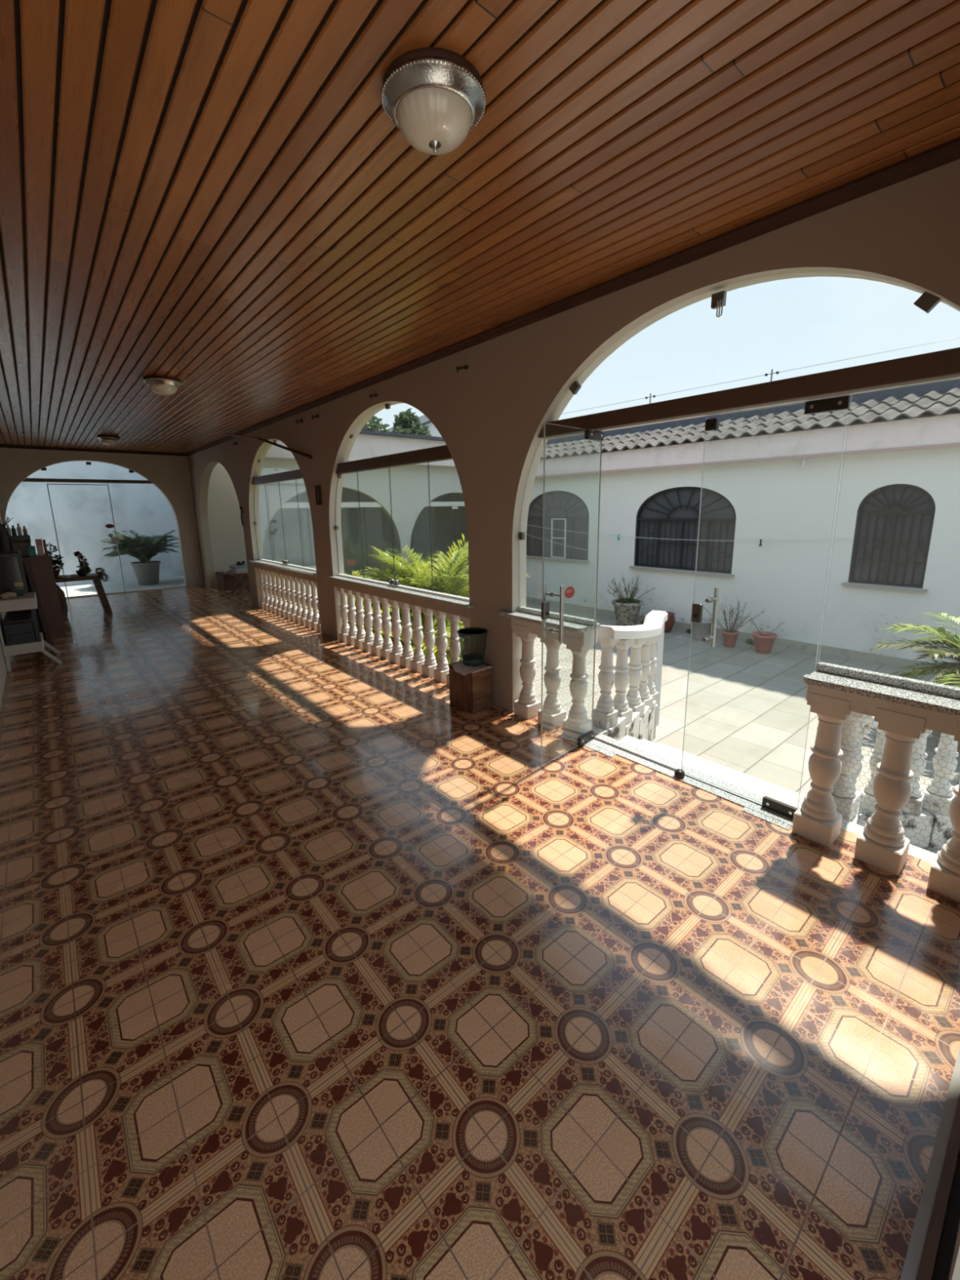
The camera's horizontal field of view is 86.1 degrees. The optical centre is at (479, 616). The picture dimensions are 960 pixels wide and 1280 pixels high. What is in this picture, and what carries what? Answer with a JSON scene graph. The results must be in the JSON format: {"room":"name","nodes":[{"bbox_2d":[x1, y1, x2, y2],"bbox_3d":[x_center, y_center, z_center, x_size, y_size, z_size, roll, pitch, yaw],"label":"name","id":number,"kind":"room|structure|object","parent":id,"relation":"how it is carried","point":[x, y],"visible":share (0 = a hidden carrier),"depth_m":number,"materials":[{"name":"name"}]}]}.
{"room":"covered veranda","nodes":[
{"label":"covered veranda","id":0,"kind":"room"},
{"bbox_2d":[0,513,8,709],"bbox_3d":[-4.486,-0.730,4.402,0.150,2.960,12.980,-11,15,-39],"label":"wall","id":1,"kind":"structure","parent":0,"point":[3,669],"depth_m":5.11,"materials":[{"name":"beige paint"}]},
{"bbox_2d":[5,461,182,586],"bbox_3d":[-10.993,-2.547,10.633,8.100,4.250,0.200,-11,15,-39],"label":"wall","id":2,"kind":"structure","parent":0,"point":[82,513],"depth_m":12.15,"materials":[{"name":"grey paint"}]},
{"bbox_2d":[0,444,204,586],"bbox_3d":[-7.544,-1.925,10.307,3.299,2.960,0.160,-11,15,-39],"label":"wall","id":3,"kind":"structure","parent":0,"point":[171,474],"depth_m":10.65,"materials":[{"name":"grey paint"}]},
{"bbox_2d":[0,444,186,456],"bbox_3d":[-7.438,-3.228,9.998,3.150,0.046,0.055,-11,15,-39],"label":"trim","id":4,"kind":"structure","parent":3,"relation":"attached to","point":[1,446],"depth_m":9.91,"materials":[{"name":"brown wood"}]},
{"bbox_2d":[5,462,186,598],"bbox_3d":[-7.600,-1.747,10.281,2.770,2.624,0.118,-11,15,-39],"label":"window","id":5,"kind":"structure","parent":3,"relation":"in","point":[116,539],"depth_m":10.23,"materials":[{"name":"brown metal"}]},
{"bbox_2d":[207,462,468,594],"bbox_3d":[-2.442,-2.135,12.515,7.019,3.700,3.410,-11,15,-39],"label":"wall","id":6,"kind":"structure","parent":0,"point":[225,526],"depth_m":13.46,"materials":[{"name":"paint"}]},
{"bbox_2d":[258,458,462,573],"bbox_3d":[-1.288,-1.873,11.185,7.019,3.700,0.150,-11,15,-39],"label":"wall","id":7,"kind":"structure","parent":0,"point":[409,484],"depth_m":10.55,"materials":[{"name":"beige paint"}]},
{"bbox_2d":[279,488,399,575],"bbox_3d":[-2.776,-1.176,10.019,2.826,2.624,0.090,-11,15,-39],"label":"window","id":8,"kind":"structure","parent":7,"relation":"in","point":[301,504],"depth_m":10.01,"materials":[{"name":"white metal"}]},
{"bbox_2d":[264,429,455,467],"bbox_3d":[-2.373,-3.708,12.071,7.019,0.560,4.180,-11,15,-39],"label":"fascia","id":9,"kind":"object","parent":7,"relation":"attached to","point":[368,443],"visible":0.17,"depth_m":9.92,"materials":[{"name":"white paint"}]},
{"bbox_2d":[425,493,464,563],"bbox_3d":[-0.536,-1.559,11.885,2.586,2.534,0.090,-11,15,-39],"label":"window","id":10,"kind":"structure","parent":7,"relation":"in","point":[455,505],"depth_m":11.50,"materials":[{"name":"white metal"}]},
{"bbox_2d":[0,575,959,1279],"bbox_3d":[-3.212,0.478,7.450,15.050,0.700,15.530,-11,15,-39],"label":"floor","id":11,"kind":"structure","parent":0,"point":[313,966],"depth_m":1.74,"materials":[{"name":"tile"}]},
{"bbox_2d":[0,591,62,671],"bbox_3d":[-4.974,0.139,5.675,0.453,0.751,0.600,-11,15,-39],"label":"cart","id":12,"kind":"object","parent":11,"relation":"on","point":[28,601],"visible":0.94,"depth_m":5.43,"materials":[{"name":"white laminate"}]},
{"bbox_2d":[0,591,16,599],"bbox_3d":[-4.941,-0.226,5.391,0.074,0.071,0.143,2,12,16],"label":"paper bag","id":13,"kind":"object","parent":12,"relation":"on","point":[7,594],"visible":1,"depth_m":5.37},
{"bbox_2d":[0,551,28,597],"bbox_3d":[-5.103,-0.461,5.564,0.270,0.470,0.284,-11,15,-39],"label":"monitor","id":14,"kind":"object","parent":12,"relation":"on","point":[11,566],"visible":0.84,"depth_m":5.48,"materials":[{"name":"black plastic"}]},
{"bbox_2d":[14,582,23,586],"bbox_3d":[-4.952,-0.346,5.526,0.070,0.040,0.001,-11,15,-39],"label":"note","id":15,"kind":"object","parent":14,"relation":"attached to","point":[21,584],"visible":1,"depth_m":5.53,"materials":[{"name":"paper"}]},
{"bbox_2d":[0,591,37,612],"bbox_3d":[-5.024,-0.163,5.573,0.335,0.115,0.600,-11,15,-39],"label":"shelf","id":16,"kind":"object","parent":12,"relation":"attached to","point":[28,601],"depth_m":5.39,"materials":[{"name":"white laminate"}]},
{"bbox_2d":[1,613,37,645],"bbox_3d":[-4.994,0.131,5.588,0.255,0.250,0.482,-11,15,-39],"label":"printer","id":17,"kind":"object","parent":12,"relation":"on","point":[17,628],"visible":0.9,"depth_m":5.43,"materials":[{"name":"grey plastic"}]},
{"bbox_2d":[8,632,32,640],"bbox_3d":[-4.842,0.209,5.427,0.180,0.060,0.021,-11,15,-39],"label":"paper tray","id":18,"kind":"object","parent":17,"relation":"on","point":[12,636],"depth_m":5.42,"materials":[{"name":"black plastic"}]},
{"bbox_2d":[2,632,44,656],"bbox_3d":[-5.021,0.297,5.666,0.325,0.105,0.600,-11,15,-39],"label":"shelf","id":19,"kind":"object","parent":12,"relation":"attached to","point":[35,646],"depth_m":5.45,"materials":[{"name":"white laminate"}]},
{"bbox_2d":[7,553,66,639],"bbox_3d":[-5.973,-0.267,6.864,0.542,1.085,0.710,-11,15,-39],"label":"base cabinet","id":20,"kind":"object","parent":11,"relation":"on","point":[38,570],"visible":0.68,"depth_m":6.70,"materials":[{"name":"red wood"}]},
{"bbox_2d":[0,516,13,551],"bbox_3d":[-5.999,-1.047,6.447,0.274,0.611,0.256,-4,12,-15],"label":"vase","id":21,"kind":"object","parent":20,"relation":"on","point":[6,543],"visible":0.87,"depth_m":6.41,"materials":[{"name":"black ceramic"}]},
{"bbox_2d":[11,539,31,555],"bbox_3d":[-6.073,-0.911,6.804,0.226,0.200,0.206,-11,15,-39],"label":"box","id":22,"kind":"object","parent":20,"relation":"on","point":[21,546],"visible":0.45,"depth_m":6.74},
{"bbox_2d":[9,534,31,540],"bbox_3d":[-6.075,-1.040,6.777,0.230,0.060,0.200,-11,15,-39],"label":"tray","id":23,"kind":"object","parent":22,"relation":"on","point":[12,537],"visible":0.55,"depth_m":6.71,"materials":[{"name":"black plastic"}]},
{"bbox_2d":[6,524,11,535],"bbox_3d":[-6.122,-1.123,6.680,0.044,0.143,0.043,-11,15,-39],"label":"bottle","id":24,"kind":"object","parent":23,"relation":"on","point":[7,526],"visible":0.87,"depth_m":6.67,"materials":[{"name":"glass"}]},
{"bbox_2d":[10,525,17,535],"bbox_3d":[-6.084,-1.125,6.712,0.048,0.132,0.047,-11,15,-39],"label":"bottle","id":25,"kind":"object","parent":23,"relation":"on","point":[13,529],"visible":0.99,"depth_m":6.70,"materials":[{"name":"glass"}]},
{"bbox_2d":[16,523,22,535],"bbox_3d":[-6.042,-1.144,6.745,0.044,0.154,0.043,-11,15,-39],"label":"bottle","id":26,"kind":"object","parent":23,"relation":"on","point":[19,528],"visible":1,"depth_m":6.74,"materials":[{"name":"glass"}]},
{"bbox_2d":[22,525,27,535],"bbox_3d":[-6.000,-1.136,6.783,0.044,0.121,0.043,-11,15,-39],"label":"bottle","id":27,"kind":"object","parent":23,"relation":"on","point":[24,530],"visible":1,"depth_m":6.77,"materials":[{"name":"glass"}]},
{"bbox_2d":[7,608,39,615],"bbox_3d":[-5.993,-0.089,6.907,0.513,0.020,0.629,-11,15,-39],"label":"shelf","id":28,"kind":"object","parent":20,"relation":"attached to","point":[23,611],"depth_m":6.70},
{"bbox_2d":[27,545,36,556],"bbox_3d":[-5.781,-0.848,6.641,0.071,0.135,0.181,-11,15,-39],"label":"book","id":29,"kind":"object","parent":20,"relation":"on","point":[32,552],"visible":1,"depth_m":6.57,"materials":[{"name":"paper"}]},
{"bbox_2d":[35,538,44,555],"bbox_3d":[-5.755,-0.907,6.726,0.066,0.215,0.251,-11,15,-39],"label":"book","id":30,"kind":"object","parent":20,"relation":"on","point":[39,546],"visible":1,"depth_m":6.63,"materials":[{"name":"paper"}]},
{"bbox_2d":[42,539,48,555],"bbox_3d":[-5.714,-0.910,6.761,0.028,0.205,0.250,-11,15,-39],"label":"book","id":31,"kind":"object","parent":20,"relation":"on","point":[43,540],"visible":1,"depth_m":6.67,"materials":[{"name":"paper"}]},
{"bbox_2d":[54,573,112,618],"bbox_3d":[-6.652,-0.310,8.253,1.134,0.661,0.460,-11,15,-39],"label":"table","id":32,"kind":"object","parent":11,"relation":"on","point":[95,578],"visible":0.41,"depth_m":8.26,"materials":[{"name":"brown wood"}]},
{"bbox_2d":[46,542,64,577],"bbox_3d":[-6.777,-0.899,8.116,0.307,0.550,0.299,1,12,7],"label":"potted herb","id":33,"kind":"object","parent":32,"relation":"on","point":[57,561],"visible":0.49,"depth_m":8.14,"materials":[{"name":"green plant"}]},
{"bbox_2d":[53,568,61,577],"bbox_3d":[-6.770,-0.686,8.171,0.192,0.110,0.189,-11,15,-39],"label":"pot","id":34,"kind":"object","parent":32,"relation":"on","point":[56,572],"depth_m":8.15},
{"bbox_2d":[73,551,91,576],"bbox_3d":[-6.363,-0.856,8.239,0.211,0.401,0.187,-1,12,0],"label":"potted flower","id":35,"kind":"object","parent":32,"relation":"on","point":[82,571],"visible":1,"depth_m":8.22,"materials":[{"name":"red plant"}]},
{"bbox_2d":[94,567,109,582],"bbox_3d":[-6.120,-0.687,8.343,0.239,0.234,0.154,3,13,20],"label":"trailing plant","id":36,"kind":"object","parent":32,"relation":"on","point":[102,571],"visible":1,"depth_m":8.32,"materials":[{"name":"white plant"}]},
{"bbox_2d":[98,529,179,585],"bbox_3d":[-7.750,-1.395,12.001,1.746,1.250,1.728,6,14,29],"label":"potted palm","id":37,"kind":"object","parent":11,"relation":"on","point":[146,571],"visible":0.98,"depth_m":11.74,"materials":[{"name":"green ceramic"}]},
{"bbox_2d":[130,560,160,585],"bbox_3d":[-7.729,-1.013,11.959,0.594,0.520,0.594,-11,15,-39],"label":"pot","id":38,"kind":"object","parent":11,"relation":"on","point":[147,572],"depth_m":11.79,"materials":[{"name":"grey ceramic"}]},
{"bbox_2d":[215,571,249,590],"bbox_3d":[-5.272,-0.819,11.250,0.760,0.335,0.660,-11,15,-39],"label":"storage chest","id":39,"kind":"object","parent":11,"relation":"on","point":[224,581],"visible":0.45,"depth_m":10.90,"materials":[{"name":"red wood"}]},
{"bbox_2d":[226,572,249,595],"bbox_3d":[-4.739,-0.663,10.271,0.420,0.452,0.400,-11,15,-39],"label":"folding stool","id":40,"kind":"object","parent":11,"relation":"on","point":[240,581],"visible":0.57,"depth_m":10.14,"materials":[{"name":"red wood"}]},
{"bbox_2d":[230,568,248,573],"bbox_3d":[-4.716,-0.933,10.244,0.380,0.084,0.370,-11,15,-39],"label":"cloth","id":41,"kind":"object","parent":40,"relation":"on","point":[242,570],"visible":0.48,"depth_m":10.07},
{"bbox_2d":[229,564,247,568],"bbox_3d":[-4.766,-1.002,10.234,0.330,0.054,0.340,-11,15,-39],"label":"folded cloth","id":42,"kind":"object","parent":41,"relation":"on","point":[244,566],"visible":0.76,"depth_m":10.11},
{"bbox_2d":[447,660,492,714],"bbox_3d":[-0.076,0.566,4.232,0.240,0.355,0.284,-12,16,-43],"label":"wooden crate","id":43,"kind":"object","parent":11,"relation":"on","point":[476,686],"visible":0.77,"depth_m":4.14,"materials":[{"name":"brown wood"}]},
{"bbox_2d":[451,662,493,675],"bbox_3d":[-0.070,0.414,4.126,0.232,0.048,0.272,-11,15,-39],"label":"cloth","id":44,"kind":"object","parent":43,"relation":"on","point":[460,668],"visible":0.72,"depth_m":4.08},
{"bbox_2d":[457,626,488,666],"bbox_3d":[-0.053,0.245,4.142,0.254,0.272,0.254,-11,15,-39],"label":"wastebasket","id":45,"kind":"object","parent":44,"relation":"on","point":[473,659],"visible":1,"depth_m":4.10,"materials":[{"name":"green plastic"}]},
{"bbox_2d":[582,733,793,830],"bbox_3d":[1.204,0.954,3.134,0.235,0.010,1.315,-11,15,-39],"label":"threshold","id":46,"kind":"object","parent":11,"relation":"on","point":[611,747],"visible":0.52,"depth_m":3.07,"materials":[{"name":"stone"}]},
{"bbox_2d":[809,713,959,862],"bbox_3d":[1.956,0.756,2.344,0.021,0.687,0.766,-11,15,-39],"label":"wire","id":47,"kind":"object","parent":11,"relation":"on","point":[852,713],"visible":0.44,"depth_m":2.36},
{"bbox_2d":[0,0,959,453],"bbox_3d":[-3.300,-2.341,5.214,3.150,0.060,12.830,-11,15,-39],"label":"ceiling","id":48,"kind":"structure","parent":0,"point":[222,198],"depth_m":1.90,"materials":[{"name":"wood"}]},
{"bbox_2d":[97,435,120,446],"bbox_3d":[-6.009,-2.841,8.340,0.317,0.164,0.317,-2,12,-4],"label":"ceiling lamp","id":49,"kind":"object","parent":48,"relation":"attached to","point":[110,440],"visible":1,"depth_m":8.25,"materials":[{"name":"white glass"}]},
{"bbox_2d":[142,374,182,397],"bbox_3d":[-2.982,-2.154,4.850,0.317,0.164,0.317,2,12,13],"label":"ceiling lamp","id":50,"kind":"object","parent":48,"relation":"attached to","point":[164,385],"visible":1,"depth_m":4.76,"materials":[{"name":"white glass"}]},
{"bbox_2d":[380,47,485,155],"bbox_3d":[-0.138,-1.508,1.569,0.317,0.164,0.317,2,12,13],"label":"ceiling lamp","id":51,"kind":"object","parent":48,"relation":"attached to","point":[434,96],"visible":1,"depth_m":1.49,"materials":[{"name":"glass"}]},
{"bbox_2d":[187,159,959,711],"bbox_3d":[-2.025,-1.221,6.546,0.150,2.960,13.140,-11,15,-39],"label":"wall","id":52,"kind":"structure","parent":0,"point":[491,415],"depth_m":3.74,"materials":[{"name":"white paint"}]},
{"bbox_2d":[239,506,244,525],"bbox_3d":[-4.010,-1.693,8.655,0.091,0.320,0.066,5,13,27],"label":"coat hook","id":53,"kind":"object","parent":52,"relation":"attached to","point":[240,507],"visible":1,"depth_m":8.66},
{"bbox_2d":[224,433,311,458],"bbox_3d":[-2.942,-2.374,7.109,2.522,0.561,0.133,10,16,42],"label":"pole","id":54,"kind":"object","parent":52,"relation":"attached to","point":[304,455],"visible":1,"depth_m":6.95,"materials":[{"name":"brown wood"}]},
{"bbox_2d":[248,440,321,632],"bbox_3d":[-2.930,-1.250,7.603,0.225,2.610,2.700,-11,15,-39],"label":"window","id":55,"kind":"structure","parent":52,"relation":"in","point":[293,474],"depth_m":7.60,"materials":[{"name":"brown stone"}]},
{"bbox_2d":[315,485,321,505],"bbox_3d":[-1.973,-1.484,6.286,0.021,0.230,0.120,-11,15,-39],"label":"picture","id":56,"kind":"object","parent":52,"relation":"attached to","point":[317,488],"visible":1,"depth_m":6.28,"materials":[{"name":"brown wood"}]},
{"bbox_2d":[326,402,474,685],"bbox_3d":[-0.915,-0.795,5.278,0.225,2.615,2.800,-11,15,-39],"label":"window","id":57,"kind":"structure","parent":52,"relation":"in","point":[440,453],"depth_m":5.26,"materials":[{"name":"brown stone"}]},
{"bbox_2d":[456,364,467,373],"bbox_3d":[-0.136,-1.917,3.971,0.033,0.046,0.129,-11,15,-39],"label":"wall hook","id":58,"kind":"object","parent":52,"relation":"attached to","point":[465,366],"visible":1,"depth_m":3.96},
{"bbox_2d":[185,137,959,456],"bbox_3d":[-2.121,-2.514,6.202,0.055,0.046,12.830,-11,15,-39],"label":"trim","id":59,"kind":"structure","parent":52,"relation":"attached to","point":[948,152],"depth_m":2.51,"materials":[{"name":"brown wood"}]},
{"bbox_2d":[498,287,959,902],"bbox_3d":[1.151,-0.338,2.857,0.250,2.654,2.930,-11,15,-39],"label":"window","id":60,"kind":"structure","parent":52,"relation":"in","point":[943,365],"depth_m":2.35,"materials":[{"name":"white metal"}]},
{"bbox_2d":[533,640,601,732],"bbox_3d":[0.623,0.451,3.897,0.021,0.687,0.705,-11,15,-39],"label":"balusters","id":61,"kind":"object","parent":60,"relation":"attached to","point":[535,640],"visible":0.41,"depth_m":3.83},
{"bbox_2d":[540,422,604,766],"bbox_3d":[0.574,-0.106,3.216,0.574,2.045,0.155,-12,16,-43],"label":"door","id":62,"kind":"structure","parent":60,"relation":"attached to","point":[589,434],"depth_m":3.12,"materials":[{"name":"clear glass"}]},
{"bbox_2d":[674,395,850,817],"bbox_3d":[1.413,-0.002,2.688,0.152,2.057,0.655,-11,15,-39],"label":"door","id":63,"kind":"structure","parent":60,"relation":"attached to","point":[837,403],"depth_m":2.70,"materials":[{"name":"clear glass"}]},
{"bbox_2d":[542,706,936,862],"bbox_3d":[-0.403,0.837,5.294,0.099,0.598,10.600,-11,15,-39],"label":"trim","id":64,"kind":"structure","parent":52,"relation":"attached to","point":[856,828],"depth_m":2.56,"materials":[{"name":"white paint"}]},
{"bbox_2d":[900,1046,959,1279],"bbox_3d":[0.866,1.401,1.052,3.150,0.003,0.022,-11,15,-39],"label":"trim","id":65,"kind":"structure","parent":52,"relation":"attached to","point":[909,1272],"depth_m":1.24,"materials":[{"name":"grey concrete"}]},
{"bbox_2d":[401,602,959,853],"bbox_3d":[4.041,1.279,4.550,5.800,0.100,17.600,-11,15,-39],"label":"floor","id":66,"kind":"structure","parent":0,"point":[748,711],"depth_m":5.88,"materials":[{"name":"tile"}]},
{"bbox_2d":[311,560,466,637],"bbox_3d":[-1.691,-0.192,8.995,3.252,1.330,3.006,-11,15,-39],"label":"areca palm","id":67,"kind":"object","parent":66,"relation":"on","point":[424,563],"visible":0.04,"depth_m":8.87,"materials":[{"name":"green plant"}]},
{"bbox_2d":[349,608,464,664],"bbox_3d":[-0.843,0.342,7.825,2.426,0.901,2.336,-11,15,-39],"label":"areca palm","id":68,"kind":"object","parent":66,"relation":"on","point":[435,651],"visible":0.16,"depth_m":7.72,"materials":[{"name":"green plant"}]},
{"bbox_2d":[353,533,530,631],"bbox_3d":[-0.811,-0.654,9.528,3.218,1.832,3.229,-7,13,-27],"label":"areca palm","id":69,"kind":"object","parent":66,"relation":"on","point":[454,568],"visible":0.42,"depth_m":8.99,"materials":[{"name":"green plant"}]},
{"bbox_2d":[592,610,667,742],"bbox_3d":[1.358,0.580,4.494,0.232,1.374,1.758,6,14,31],"label":"stair railing","id":70,"kind":"object","parent":66,"relation":"on","point":[636,714],"visible":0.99,"depth_m":4.20,"materials":[{"name":"white paint"}]},
{"bbox_2d":[606,573,654,626],"bbox_3d":[2.775,-0.314,9.548,0.865,0.997,0.737,-1,12,1],"label":"flowerpot","id":71,"kind":"object","parent":66,"relation":"on","point":[627,610],"visible":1,"depth_m":9.46,"materials":[{"name":"stone"}]},
{"bbox_2d":[611,598,643,626],"bbox_3d":[2.756,-0.060,9.622,0.570,0.470,0.566,-11,15,-39],"label":"pot","id":72,"kind":"object","parent":71,"relation":"on","point":[626,611],"depth_m":9.45,"materials":[{"name":"stone"}]},
{"bbox_2d":[606,573,654,601],"bbox_3d":[2.772,-0.512,9.506,0.865,0.592,0.737,-1,12,1],"label":"plant","id":73,"kind":"object","parent":71,"relation":"on","point":[621,599],"depth_m":9.49,"materials":[{"name":"green plant"}]},
{"bbox_2d":[664,611,675,632],"bbox_3d":[3.300,0.100,9.162,0.350,0.330,0.347,-11,15,-39],"label":"flowerpot","id":74,"kind":"object","parent":66,"relation":"on","point":[669,623],"visible":0.4,"depth_m":9.02,"materials":[{"name":"ceramic"}]},
{"bbox_2d":[690,617,711,640],"bbox_3d":[3.723,0.214,8.614,0.364,0.320,0.361,-11,15,-39],"label":"flowerpot","id":75,"kind":"object","parent":66,"relation":"on","point":[700,630],"visible":0.62,"depth_m":8.48,"materials":[{"name":"white plastic"}]},
{"bbox_2d":[619,734,805,808],"bbox_3d":[1.651,1.206,3.742,0.959,0.450,1.350,-11,15,-39],"label":"stairs","id":76,"kind":"structure","parent":66,"relation":"on","point":[754,784],"depth_m":3.57,"materials":[{"name":"stone"}]},
{"bbox_2d":[701,601,764,648],"bbox_3d":[3.945,0.120,8.049,0.856,0.728,0.840,-3,12,-8],"label":"flowerpot","id":77,"kind":"object","parent":66,"relation":"on","point":[730,636],"visible":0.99,"depth_m":8.06,"materials":[{"name":"red ceramic"}]},
{"bbox_2d":[721,629,739,648],"bbox_3d":[3.952,0.351,8.117,0.260,0.250,0.258,-11,15,-39],"label":"pot","id":78,"kind":"object","parent":77,"relation":"on","point":[730,637],"depth_m":8.05,"materials":[{"name":"red ceramic"}]},
{"bbox_2d":[701,601,764,632],"bbox_3d":[3.943,0.018,8.028,0.856,0.518,0.840,-3,12,-8],"label":"plant","id":79,"kind":"object","parent":77,"relation":"on","point":[731,629],"depth_m":8.11,"materials":[{"name":"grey plant"}]},
{"bbox_2d":[745,638,754,644],"bbox_3d":[4.419,0.417,8.184,0.176,0.116,0.398,-9,14,-34],"label":"weeds","id":80,"kind":"object","parent":66,"relation":"on","point":[751,642],"visible":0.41,"depth_m":8.25,"materials":[{"name":"green plant"}]},
{"bbox_2d":[749,617,783,653],"bbox_3d":[4.319,0.259,7.768,0.468,0.561,0.376,-11,15,-39],"label":"flowerpot","id":81,"kind":"object","parent":66,"relation":"on","point":[764,641],"visible":1,"depth_m":7.69,"materials":[{"name":"red ceramic"}]},
{"bbox_2d":[751,631,777,653],"bbox_3d":[4.292,0.399,7.765,0.339,0.290,0.336,-11,15,-39],"label":"pot","id":82,"kind":"object","parent":81,"relation":"on","point":[764,641],"depth_m":7.68,"materials":[{"name":"red ceramic"}]},
{"bbox_2d":[749,617,783,635],"bbox_3d":[4.330,0.138,7.748,0.573,0.316,0.074,-1,12,-2],"label":"plant","id":83,"kind":"object","parent":81,"relation":"on","point":[758,633],"depth_m":7.78,"materials":[{"name":"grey plant"}]},
{"bbox_2d":[831,711,959,848],"bbox_3d":[2.496,0.889,3.170,1.669,1.279,0.522,-6,13,-24],"label":"stair railing","id":84,"kind":"object","parent":66,"relation":"on","point":[939,803],"visible":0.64,"depth_m":3.28,"materials":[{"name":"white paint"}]},
{"bbox_2d":[871,612,959,742],"bbox_3d":[4.560,0.594,4.778,1.622,1.131,1.584,-4,12,-12],"label":"potted palm","id":85,"kind":"object","parent":66,"relation":"on","point":[948,673],"visible":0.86,"depth_m":4.88,"materials":[{"name":"plant"}]},
{"bbox_2d":[526,410,959,662],"bbox_3d":[6.285,-0.748,6.096,0.160,3.360,17.600,-11,15,-39],"label":"wall","id":86,"kind":"structure","parent":0,"point":[780,500],"depth_m":7.80,"materials":[{"name":"paint"}]},
{"bbox_2d":[526,490,590,562],"bbox_3d":[1.671,-1.997,11.270,0.172,1.485,1.920,-11,15,-39],"label":"barred window","id":87,"kind":"structure","parent":86,"relation":"in","point":[566,511],"depth_m":11.27,"materials":[{"name":"black paint"}]},
{"bbox_2d":[629,486,736,577],"bbox_3d":[3.572,-1.534,9.084,0.172,1.480,1.960,-11,15,-39],"label":"barred window","id":88,"kind":"structure","parent":86,"relation":"in","point":[672,513],"depth_m":9.08,"materials":[{"name":"black paint"}]},
{"bbox_2d":[528,524,851,541],"bbox_3d":[3.081,-1.569,9.540,0.008,0.232,6.421,-11,16,-40],"label":"clothesline","id":89,"kind":"object","parent":86,"relation":"attached to","point":[528,525],"visible":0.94,"depth_m":8.43,"materials":[{"name":"fabric"}]},
{"bbox_2d":[526,596,934,672],"bbox_3d":[6.239,0.747,6.351,0.022,0.130,17.600,-11,15,-39],"label":"baseboard","id":90,"kind":"structure","parent":86,"relation":"attached to","point":[802,646],"depth_m":7.82,"materials":[{"name":"tile"}]},
{"bbox_2d":[534,413,959,478],"bbox_3d":[6.176,-2.122,5.625,0.199,0.375,17.440,-11,15,-39],"label":"fascia","id":91,"kind":"object","parent":86,"relation":"attached to","point":[938,431],"depth_m":7.54,"materials":[{"name":"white paint"}]},
{"bbox_2d":[800,457,805,469],"bbox_3d":[4.659,-2.206,7.411,0.076,0.149,0.042,-11,15,-39],"label":"spout","id":92,"kind":"object","parent":91,"relation":"attached to","point":[803,460],"visible":1,"depth_m":7.40,"materials":[{"name":"white metal"}]},
{"bbox_2d":[540,386,959,458],"bbox_3d":[6.658,-2.649,5.905,1.600,0.554,17.390,-11,15,-39],"label":"roof tiles","id":93,"kind":"structure","parent":86,"relation":"on","point":[788,421],"depth_m":8.03,"materials":[{"name":"tile"}]},
{"bbox_2d":[546,378,959,444],"bbox_3d":[7.286,-2.816,6.424,0.200,0.640,17.400,-11,15,-39],"label":"parapet","id":94,"kind":"object","parent":93,"relation":"on","point":[943,387],"visible":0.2,"depth_m":8.67,"materials":[{"name":"paint"}]},
{"bbox_2d":[644,393,655,403],"bbox_3d":[3.518,-4.285,10.629,0.052,0.620,0.232,-11,15,-39],"label":"fence post","id":95,"kind":"object","parent":94,"relation":"on","point":[653,396],"visible":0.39,"depth_m":10.57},
{"bbox_2d":[564,337,959,413],"bbox_3d":[7.272,-3.667,6.245,0.007,0.007,17.400,-11,15,-39],"label":"wire","id":96,"kind":"object","parent":95,"relation":"attached to","point":[958,337],"visible":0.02,"depth_m":8.52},
{"bbox_2d":[764,368,778,381],"bbox_3d":[5.028,-3.943,8.887,0.052,0.620,0.232,-11,15,-39],"label":"fence post","id":97,"kind":"object","parent":94,"relation":"on","point":[777,371],"visible":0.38,"depth_m":8.84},
{"bbox_2d":[841,484,935,592],"bbox_3d":[5.498,-1.065,6.871,0.172,1.375,0.924,-11,15,-39],"label":"barred window","id":98,"kind":"structure","parent":86,"relation":"in","point":[894,526],"depth_m":6.88,"materials":[{"name":"black paint"}]},
{"bbox_2d":[948,1222,959,1279],"bbox_3d":[0.927,-0.026,0.650,3.149,2.960,0.150,-11,15,-39],"label":"wall","id":99,"kind":"structure","parent":0,"point":[954,1274],"depth_m":0.98,"materials":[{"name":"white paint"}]},
{"bbox_2d":[915,1094,959,1279],"bbox_3d":[0.879,1.401,1.036,3.150,0.010,0.020,-11,15,-39],"label":"baseboard","id":100,"kind":"structure","parent":99,"relation":"attached to","point":[926,1267],"depth_m":1.19,"materials":[{"name":"brown wood"}]},
{"bbox_2d":[931,1149,959,1279],"bbox_3d":[0.894,1.407,1.020,3.150,0.004,0.022,-11,15,-39],"label":"trim","id":101,"kind":"structure","parent":99,"relation":"attached to","point":[946,1246],"depth_m":1.15,"materials":[{"name":"metal"}]},
{"bbox_3d":[4.403,-0.178,11.535,100.000,0.100,70.000,-11,15,-39],"label":"ground","id":102,"kind":"structure","parent":0,"visible":0},
{"bbox_2d":[361,415,390,431],"bbox_3d":[-3.878,-3.732,15.863,2.556,5.304,2.343,-2,12,-4],"label":"tree","id":103,"kind":"object","parent":102,"relation":"on","point":[371,424],"visible":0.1,"depth_m":14.85,"materials":[{"name":"green plant"}]},
{"bbox_2d":[390,408,431,435],"bbox_3d":[-2.297,-4.007,16.880,1.680,5.374,2.091,1,12,10],"label":"tree","id":104,"kind":"object","parent":102,"relation":"on","point":[406,422],"visible":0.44,"depth_m":16.19,"materials":[{"name":"green plant"}]},
{"bbox_2d":[386,414,441,436],"bbox_3d":[-1.744,-5.535,20.841,4.250,6.700,3.750,-11,15,-39],"label":"house","id":105,"kind":"object","parent":102,"relation":"on","point":[433,432],"visible":0.02,"depth_m":18.43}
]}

